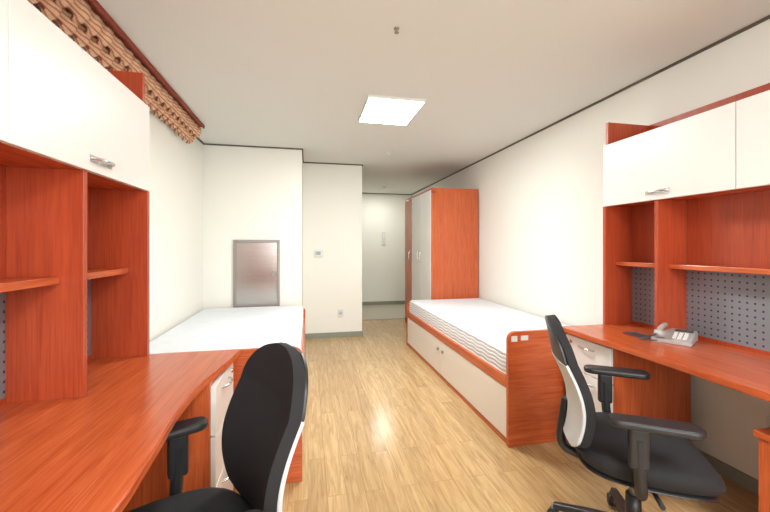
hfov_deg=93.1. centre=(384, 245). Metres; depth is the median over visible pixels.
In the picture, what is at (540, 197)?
wall
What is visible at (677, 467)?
seat cushion
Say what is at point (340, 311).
wall outlet
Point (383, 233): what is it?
wall switch
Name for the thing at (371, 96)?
frame
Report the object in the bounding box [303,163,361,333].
wall
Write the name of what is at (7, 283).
shelf
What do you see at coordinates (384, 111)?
ceiling light
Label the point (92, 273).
shelf
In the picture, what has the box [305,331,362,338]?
baseboard
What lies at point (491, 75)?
ceiling
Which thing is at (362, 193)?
trim
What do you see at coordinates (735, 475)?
baseboard
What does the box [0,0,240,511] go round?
desk
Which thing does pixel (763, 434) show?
stand
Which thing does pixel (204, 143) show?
trim
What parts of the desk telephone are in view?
cord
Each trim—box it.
[204,143,302,149]
[304,162,362,165]
[362,193,410,194]
[362,318,404,320]
[411,15,769,194]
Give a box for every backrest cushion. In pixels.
[222,343,304,511]
[547,315,595,448]
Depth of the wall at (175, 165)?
3.16 m
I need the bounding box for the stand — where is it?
[753,427,769,511]
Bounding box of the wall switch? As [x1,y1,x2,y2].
[382,232,384,244]
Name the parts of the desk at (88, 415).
cabinet door, cabinet door, handle plate, cabinet handle, drawer, drawer, drawer, drawer handle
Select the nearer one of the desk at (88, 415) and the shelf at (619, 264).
the desk at (88, 415)
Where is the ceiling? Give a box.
[97,0,769,193]
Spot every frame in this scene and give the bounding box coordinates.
[358,95,369,121]
[370,95,424,101]
[406,99,425,125]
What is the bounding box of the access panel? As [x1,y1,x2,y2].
[233,240,279,307]
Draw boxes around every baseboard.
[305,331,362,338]
[362,301,404,304]
[698,449,758,495]
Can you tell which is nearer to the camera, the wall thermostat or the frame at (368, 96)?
the frame at (368, 96)
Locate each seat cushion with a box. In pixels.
[128,487,251,511]
[576,412,726,495]
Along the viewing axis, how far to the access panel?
4.13 m
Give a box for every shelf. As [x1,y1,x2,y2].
[0,276,59,292]
[87,268,127,279]
[616,261,653,267]
[668,264,769,274]
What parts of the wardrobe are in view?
door wood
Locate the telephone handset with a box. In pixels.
[653,329,664,336]
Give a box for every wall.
[32,4,202,341]
[203,145,302,309]
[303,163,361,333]
[362,194,411,301]
[412,19,769,479]
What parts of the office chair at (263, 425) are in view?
arm post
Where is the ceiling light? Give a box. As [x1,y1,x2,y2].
[360,98,423,124]
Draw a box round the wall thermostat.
[314,250,322,256]
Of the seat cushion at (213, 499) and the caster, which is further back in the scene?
the caster
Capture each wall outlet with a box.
[338,309,342,317]
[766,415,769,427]
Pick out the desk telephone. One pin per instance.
(676, 336)
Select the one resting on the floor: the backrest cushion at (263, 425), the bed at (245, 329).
the bed at (245, 329)
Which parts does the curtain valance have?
rail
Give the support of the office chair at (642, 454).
on the floor
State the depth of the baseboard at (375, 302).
7.85 m
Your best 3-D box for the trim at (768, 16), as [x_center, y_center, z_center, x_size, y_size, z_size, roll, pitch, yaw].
[1.536,-1.123,3.441,0.014,0.013,9.300,0,0,-12]
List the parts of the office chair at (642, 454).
leg, arm post, leg, arm post, lever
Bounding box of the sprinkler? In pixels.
[394,26,399,33]
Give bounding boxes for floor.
[233,304,758,511]
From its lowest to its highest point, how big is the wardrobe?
2.000 m
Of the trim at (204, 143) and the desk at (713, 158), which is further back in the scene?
the trim at (204, 143)
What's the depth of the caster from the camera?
1.64 m
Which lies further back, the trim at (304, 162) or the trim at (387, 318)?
the trim at (387, 318)
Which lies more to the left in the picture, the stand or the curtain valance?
the curtain valance
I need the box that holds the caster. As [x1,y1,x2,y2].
[548,506,558,511]
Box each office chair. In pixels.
[128,342,307,511]
[545,315,726,511]
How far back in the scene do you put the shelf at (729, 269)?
1.79 m
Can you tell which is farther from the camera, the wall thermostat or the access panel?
the wall thermostat
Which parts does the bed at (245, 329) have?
mattress, rail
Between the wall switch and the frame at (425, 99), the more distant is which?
the wall switch
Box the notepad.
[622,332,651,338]
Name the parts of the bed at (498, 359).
headboard, drawer, rail, drawer, mattress, footboard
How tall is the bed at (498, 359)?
0.715 m
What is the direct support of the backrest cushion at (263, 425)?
on the office chair at (263, 425)
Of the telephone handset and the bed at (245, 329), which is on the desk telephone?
the telephone handset
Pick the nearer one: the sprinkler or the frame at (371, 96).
the sprinkler
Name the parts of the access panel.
frame, frame, frame, frame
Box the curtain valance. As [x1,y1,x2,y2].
[27,0,204,143]
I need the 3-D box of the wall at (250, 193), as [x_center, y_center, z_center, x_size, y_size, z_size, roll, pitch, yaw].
[-1.565,0.060,4.514,1.060,2.380,0.780,0,0,-12]
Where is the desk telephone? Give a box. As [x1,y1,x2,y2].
[640,322,697,346]
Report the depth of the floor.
2.20 m
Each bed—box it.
[149,305,304,489]
[407,298,568,446]
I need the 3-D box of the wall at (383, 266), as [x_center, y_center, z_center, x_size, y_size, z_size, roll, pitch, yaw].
[-1.067,0.066,7.696,3.350,2.392,0.100,0,0,-12]
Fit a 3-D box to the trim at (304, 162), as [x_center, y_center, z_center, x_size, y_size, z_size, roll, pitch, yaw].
[-0.698,-1.122,4.986,0.805,0.013,0.014,0,0,-12]
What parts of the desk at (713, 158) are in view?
drawer handle, drawer, drawer, handle plate, cabinet handle, cabinet door, cabinet door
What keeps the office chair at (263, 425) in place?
on the floor
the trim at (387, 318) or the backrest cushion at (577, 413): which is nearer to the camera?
the backrest cushion at (577, 413)
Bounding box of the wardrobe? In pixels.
[405,188,477,322]

